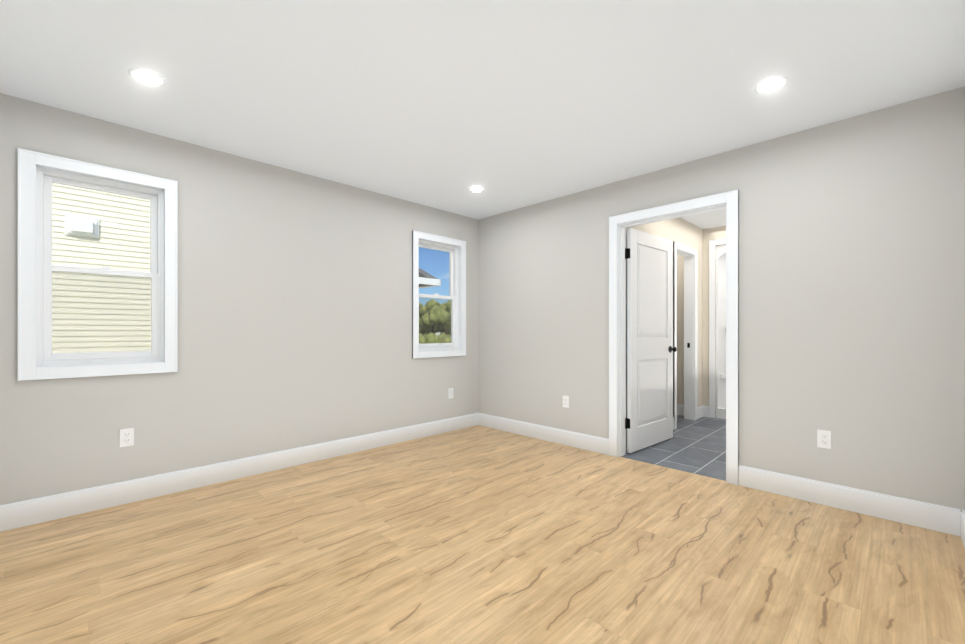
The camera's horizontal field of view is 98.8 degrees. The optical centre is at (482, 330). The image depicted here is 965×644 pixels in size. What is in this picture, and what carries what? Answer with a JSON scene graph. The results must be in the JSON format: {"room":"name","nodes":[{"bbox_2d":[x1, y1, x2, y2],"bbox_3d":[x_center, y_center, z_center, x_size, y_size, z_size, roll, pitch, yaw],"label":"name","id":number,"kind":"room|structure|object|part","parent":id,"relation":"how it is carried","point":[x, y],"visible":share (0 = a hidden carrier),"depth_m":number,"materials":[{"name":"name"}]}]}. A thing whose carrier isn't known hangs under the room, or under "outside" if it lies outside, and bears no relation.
{"room":"empty bedroom","nodes":[
{"label":"empty bedroom","id":0,"kind":"room"},
{"bbox_2d":[0,93,477,504],"bbox_3d":[-1.494,-0.105,3.597,4.140,2.440,0.160,0,0,-45],"label":"wall","id":1,"kind":"structure","parent":0,"point":[294,309],"depth_m":3.15,"materials":[{"name":"beige paint"}]},
{"bbox_2d":[18,148,177,380],"bbox_3d":[-2.417,-0.376,2.647,0.735,1.315,0.157,0,0,-45],"label":"window","id":2,"kind":"structure","parent":1,"relation":"in","point":[33,364],"depth_m":2.56,"materials":[{"name":"white paint"}]},
{"bbox_2d":[36,165,163,190],"bbox_3d":[-2.397,-0.376,2.626,0.619,1.199,0.056,0,0,-45],"label":"liner","id":3,"kind":"object","parent":2,"relation":"attached to","point":[98,177],"visible":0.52,"depth_m":2.61,"materials":[{"name":"white paint"}]},
{"bbox_3d":[-2.442,-0.376,2.671,0.603,1.183,0.088,0,0,-45],"label":"frame","id":4,"kind":"part","parent":2,"relation":"part of","materials":[{"name":"white plastic"}]},
{"bbox_3d":[-2.454,-0.649,2.684,0.539,0.572,0.028,0,0,-45],"label":"window sash","id":5,"kind":"part","parent":2,"relation":"part of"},
{"bbox_3d":[-2.432,-0.110,2.661,0.539,0.572,0.028,0,0,-45],"label":"window sash","id":6,"kind":"part","parent":2,"relation":"part of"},
{"bbox_2d":[52,272,150,352],"bbox_3d":[-2.469,-0.105,2.699,0.547,0.570,0.002,0,0,-45],"label":"screen","id":7,"kind":"object","parent":2,"relation":"attached to","point":[91,286],"depth_m":2.69,"materials":[{"name":"grey"}]},
{"bbox_3d":[-2.454,-0.651,2.684,0.479,0.516,0.004,0,0,-45],"label":"sash glass","id":8,"kind":"part","parent":2,"relation":"part of","materials":[{"name":"clear glass"}]},
{"bbox_3d":[-2.432,-0.113,2.661,0.479,0.506,0.004,0,0,-45],"label":"sash glass","id":9,"kind":"part","parent":2,"relation":"part of","materials":[{"name":"clear glass"}]},
{"bbox_2d":[98,266,111,269],"bbox_3d":[-2.429,-0.406,2.662,0.065,0.019,0.025,0,0,-45],"label":"sash lock","id":10,"kind":"object","parent":2,"relation":"attached to","point":[104,267],"visible":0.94,"depth_m":2.65,"materials":[{"name":"white plastic"}]},
{"bbox_2d":[120,428,133,446],"bbox_3d":[-2.302,0.690,2.676,0.070,0.115,0.008,0,0,-45],"label":"electrical outlet","id":11,"kind":"object","parent":1,"relation":"attached to","point":[127,437],"visible":1,"depth_m":2.67,"materials":[{"name":"plastic"}]},
{"bbox_2d":[0,413,478,531],"bbox_3d":[-1.432,1.042,3.535,3.910,0.145,0.014,0,0,-45],"label":"baseboard","id":12,"kind":"structure","parent":1,"relation":"attached to","point":[14,515],"depth_m":2.94,"materials":[{"name":"white paint"}]},
{"bbox_2d":[412,230,465,357],"bbox_3d":[-0.503,-0.375,4.547,0.735,1.315,0.157,0,0,-45],"label":"window","id":13,"kind":"structure","parent":1,"relation":"in","point":[423,352],"depth_m":4.59,"materials":[{"name":"white paint"}]},
{"bbox_3d":[-0.540,-0.651,4.585,0.479,0.516,0.004,0,0,-45],"label":"sash glass","id":14,"kind":"part","parent":13,"relation":"part of","materials":[{"name":"clear glass"}]},
{"bbox_2d":[419,298,450,343],"bbox_3d":[-0.554,-0.105,4.599,0.547,0.570,0.002,0,0,-45],"label":"screen","id":15,"kind":"object","parent":13,"relation":"attached to","point":[433,327],"depth_m":4.61,"materials":[{"name":"grey"}]},
{"bbox_3d":[-0.517,-0.113,4.562,0.479,0.506,0.004,0,0,-45],"label":"sash glass","id":16,"kind":"part","parent":13,"relation":"part of","materials":[{"name":"clear glass"}]},
{"bbox_3d":[-0.540,-0.649,4.585,0.539,0.572,0.028,0,0,-45],"label":"window sash","id":17,"kind":"part","parent":13,"relation":"part of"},
{"bbox_3d":[-0.517,-0.110,4.562,0.539,0.572,0.028,0,0,-45],"label":"window sash","id":18,"kind":"part","parent":13,"relation":"part of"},
{"bbox_3d":[-0.527,-0.375,4.572,0.603,1.183,0.088,0,0,-45],"label":"frame","id":19,"kind":"part","parent":13,"relation":"part of","materials":[{"name":"white plastic"}]},
{"bbox_2d":[419,239,460,349],"bbox_3d":[-0.482,-0.375,4.526,0.619,1.199,0.056,0,0,-45],"label":"liner","id":20,"kind":"object","parent":13,"relation":"attached to","point":[459,297],"visible":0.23,"depth_m":4.73,"materials":[{"name":"white paint"}]},
{"bbox_2d":[448,388,452,398],"bbox_3d":[-0.352,0.695,4.611,0.070,0.115,0.008,0,0,-45],"label":"electrical outlet","id":21,"kind":"object","parent":1,"relation":"attached to","point":[450,392],"visible":1,"depth_m":4.60,"materials":[{"name":"plastic"}]},
{"bbox_2d":[419,268,436,286],"bbox_3d":[-2.808,-1.509,11.408,1.350,0.650,3.500,0,0,-45],"label":"roof","id":22,"kind":"object","parent":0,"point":[423,274],"depth_m":10.36,"materials":[{"name":"grey"}]},
{"bbox_2d":[419,277,440,287],"bbox_3d":[-2.794,-1.244,11.408,1.370,0.160,3.520,0,0,-45],"label":"fascia","id":23,"kind":"object","parent":22,"relation":"attached to","point":[425,281],"depth_m":10.43,"materials":[{"name":"white plastic"}]},
{"bbox_2d":[0,425,964,643],"bbox_3d":[-0.158,1.145,2.183,4.045,0.060,4.049,0,0,-45],"label":"floor","id":24,"kind":"structure","parent":0,"point":[477,534],"depth_m":2.00,"materials":[{"name":"brown wood"}]},
{"bbox_2d":[0,0,964,228],"bbox_3d":[1.189,-1.365,3.308,7.541,0.080,4.349,0,0,-45],"label":"ceiling","id":25,"kind":"structure","parent":0,"point":[508,105],"depth_m":2.16,"materials":[{"name":"white paint"}]},
{"bbox_2d":[128,68,165,86],"bbox_3d":[-1.750,-1.322,2.159,0.156,0.006,0.156,0,0,-45],"label":"recessed light","id":26,"kind":"object","parent":25,"relation":"in","point":[131,71],"depth_m":2.15,"materials":[{"name":"white paint"}]},
{"bbox_3d":[-1.750,-1.322,2.159,0.114,0.004,0.114,0,0,-45],"label":"recessed ceiling light lens","id":27,"kind":"part","parent":26,"relation":"part of","materials":[{"name":"white plastic"}]},
{"bbox_2d":[468,185,484,191],"bbox_3d":[-0.054,-1.322,3.842,0.156,0.006,0.156,0,0,-45],"label":"recessed light","id":28,"kind":"object","parent":25,"relation":"in","point":[470,187],"depth_m":3.83,"materials":[{"name":"white paint"}]},
{"bbox_3d":[-0.054,-1.322,3.842,0.114,0.004,0.114,0,0,-45],"label":"recessed ceiling light lens","id":29,"kind":"part","parent":28,"relation":"part of","materials":[{"name":"white plastic"}]},
{"bbox_2d":[754,76,788,93],"bbox_3d":[1.552,-1.322,2.224,0.156,0.006,0.156,0,0,-45],"label":"recessed light","id":30,"kind":"object","parent":25,"relation":"in","point":[785,79],"depth_m":2.21,"materials":[{"name":"white paint"}]},
{"bbox_3d":[1.552,-1.322,2.224,0.114,0.004,0.114,0,0,-45],"label":"recessed ceiling light lens","id":31,"kind":"part","parent":30,"relation":"part of","materials":[{"name":"white plastic"}]},
{"bbox_2d":[626,218,702,433],"bbox_3d":[2.069,-0.105,4.678,2.391,2.440,0.115,0,0,-45],"label":"wall","id":32,"kind":"structure","parent":0,"point":[682,231],"depth_m":5.06,"materials":[{"name":"beige paint"}]},
{"bbox_2d":[673,241,697,429],"bbox_3d":[2.383,0.079,4.989,0.634,2.073,0.117,0,0,-45],"label":"door frame","id":33,"kind":"structure","parent":32,"relation":"attached to","point":[688,335],"depth_m":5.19,"materials":[{"name":"white paint"}]},
{"bbox_2d":[698,405,703,418],"bbox_3d":[2.788,1.043,5.300,0.265,0.145,0.014,0,0,-45],"label":"baseboard","id":34,"kind":"structure","parent":32,"relation":"attached to","point":[700,411],"depth_m":5.32,"materials":[{"name":"white paint"}]},
{"bbox_2d":[619,415,725,480],"bbox_3d":[2.813,1.145,4.542,3.496,0.060,2.765,0,0,-45],"label":"floor","id":35,"kind":"structure","parent":0,"point":[698,446],"depth_m":3.86,"materials":[{"name":"tile"}]},
{"bbox_2d":[716,245,725,418],"bbox_3d":[3.719,0.012,5.163,0.856,2.206,1.212,0,0,-45],"label":"shower","id":36,"kind":"object","parent":35,"relation":"on","point":[720,331],"visible":0.1,"depth_m":5.36,"materials":[{"name":"white plastic"}]},
{"bbox_2d":[677,255,683,404],"bbox_3d":[2.494,-0.105,5.687,0.115,2.440,0.720,0,0,-45],"label":"wall","id":37,"kind":"structure","parent":0,"point":[680,329],"depth_m":5.48,"materials":[{"name":"beige paint"}]},
{"bbox_2d":[677,404,683,415],"bbox_3d":[2.488,1.043,5.601,0.014,0.145,0.605,0,0,-45],"label":"baseboard","id":38,"kind":"structure","parent":37,"relation":"attached to","point":[680,409],"depth_m":5.46,"materials":[{"name":"white paint"}]},
{"bbox_2d":[703,226,725,417],"bbox_3d":[3.603,-0.105,4.749,0.115,2.440,1.945,0,0,-45],"label":"wall","id":39,"kind":"structure","parent":0,"point":[715,233],"depth_m":5.36,"materials":[{"name":"beige paint"}]},
{"bbox_2d":[704,405,708,416],"bbox_3d":[2.905,1.043,5.360,0.014,0.145,0.066,0,0,-45],"label":"baseboard","id":40,"kind":"structure","parent":39,"relation":"attached to","point":[706,411],"depth_m":5.35,"materials":[{"name":"white paint"}]},
{"bbox_2d":[709,238,725,417],"bbox_3d":[3.404,-0.025,4.851,0.022,2.280,1.360,0,0,-45],"label":"trim","id":41,"kind":"structure","parent":39,"relation":"attached to","point":[712,243],"depth_m":5.30,"materials":[{"name":"white paint"}]},
{"bbox_2d":[478,86,963,511],"bbox_3d":[1.329,-0.105,3.627,0.140,2.440,3.774,0,0,-45],"label":"wall","id":42,"kind":"structure","parent":0,"point":[851,284],"depth_m":2.70,"materials":[{"name":"beige paint"}]},
{"bbox_2d":[478,413,608,454],"bbox_3d":[0.548,1.043,4.305,0.014,0.145,1.683,0,0,-45],"label":"baseboard","id":43,"kind":"structure","parent":42,"relation":"attached to","point":[576,439],"depth_m":4.18,"materials":[{"name":"white paint"}]},
{"bbox_2d":[563,395,568,407],"bbox_3d":[0.814,0.691,4.041,0.008,0.115,0.070,0,0,-45],"label":"outlet","id":44,"kind":"object","parent":42,"relation":"attached to","point":[566,401],"visible":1,"depth_m":4.03,"materials":[{"name":"plastic"}]},
{"bbox_2d":[609,190,738,484],"bbox_3d":[1.544,0.047,3.396,0.163,2.135,1.010,0,0,-45],"label":"door frame","id":45,"kind":"structure","parent":42,"relation":"attached to","point":[730,199],"depth_m":3.35,"materials":[{"name":"white paint"}]},
{"bbox_2d":[626,228,676,452],"bbox_3d":[1.642,0.086,4.017,0.860,2.035,0.171,0,0,-41],"label":"door leaf","id":46,"kind":"structure","parent":45,"relation":"attached to","point":[649,337],"depth_m":3.96,"materials":[{"name":"white paint"}]},
{"bbox_3d":[1.642,0.068,4.017,0.860,1.646,0.170,0,0,-41],"label":"door hardware","id":47,"kind":"part","parent":46,"relation":"part of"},
{"bbox_2d":[817,429,830,448],"bbox_3d":[2.193,0.695,2.652,0.008,0.115,0.070,0,0,-45],"label":"outlet","id":48,"kind":"object","parent":42,"relation":"attached to","point":[823,438],"visible":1,"depth_m":2.65,"materials":[{"name":"plastic"}]},
{"bbox_2d":[738,465,960,536],"bbox_3d":[2.223,1.042,2.617,0.014,0.145,1.053,0,0,-45],"label":"baseboard","id":49,"kind":"structure","parent":42,"relation":"attached to","point":[938,518],"depth_m":2.53,"materials":[{"name":"white paint"}]},
{"bbox_2d":[964,85,964,510],"bbox_3d":[1.262,-0.105,0.821,4.140,2.440,0.115,0,0,-45],"label":"wall","id":50,"kind":"structure","parent":0,"point":[964,297],"depth_m":2.23,"materials":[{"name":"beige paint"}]},
{"bbox_2d":[961,510,964,548],"bbox_3d":[1.216,1.042,0.866,3.910,0.145,0.014,0,0,-45],"label":"baseboard","id":51,"kind":"structure","parent":50,"relation":"attached to","point":[963,526],"depth_m":2.17,"materials":[{"name":"white paint"}]},
{"label":"outside","id":52,"kind":"structure","parent":0,"visible":0},
{"bbox_3d":[-30.634,1.785,129.546,380.000,0.200,300.000,0,0,-45],"label":"ground","id":53,"kind":"structure","parent":52,"visible":0},
{"bbox_2d":[52,183,150,352],"bbox_3d":[-9.601,-1.809,8.529,13.350,6.950,8.016,0,0,-45],"label":"neighbor siding","id":54,"kind":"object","parent":53,"relation":"on","point":[81,247],"depth_m":6.49,"materials":[{"name":"plastic"}]},
{"bbox_2d":[65,213,98,237],"bbox_3d":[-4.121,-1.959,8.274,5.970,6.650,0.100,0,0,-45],"label":"vent","id":55,"kind":"object","parent":54,"relation":"attached to","point":[76,227],"depth_m":6.28,"materials":[{"name":"white plastic"}]},
{"bbox_2d":[419,299,450,343],"bbox_3d":[-4.604,-1.217,58.545,33.720,7.476,16.572,0,0,-4],"label":"trees","id":56,"kind":"object","parent":53,"relation":"on","point":[436,320],"depth_m":53.89,"materials":[{"name":"green plant"}]}
]}

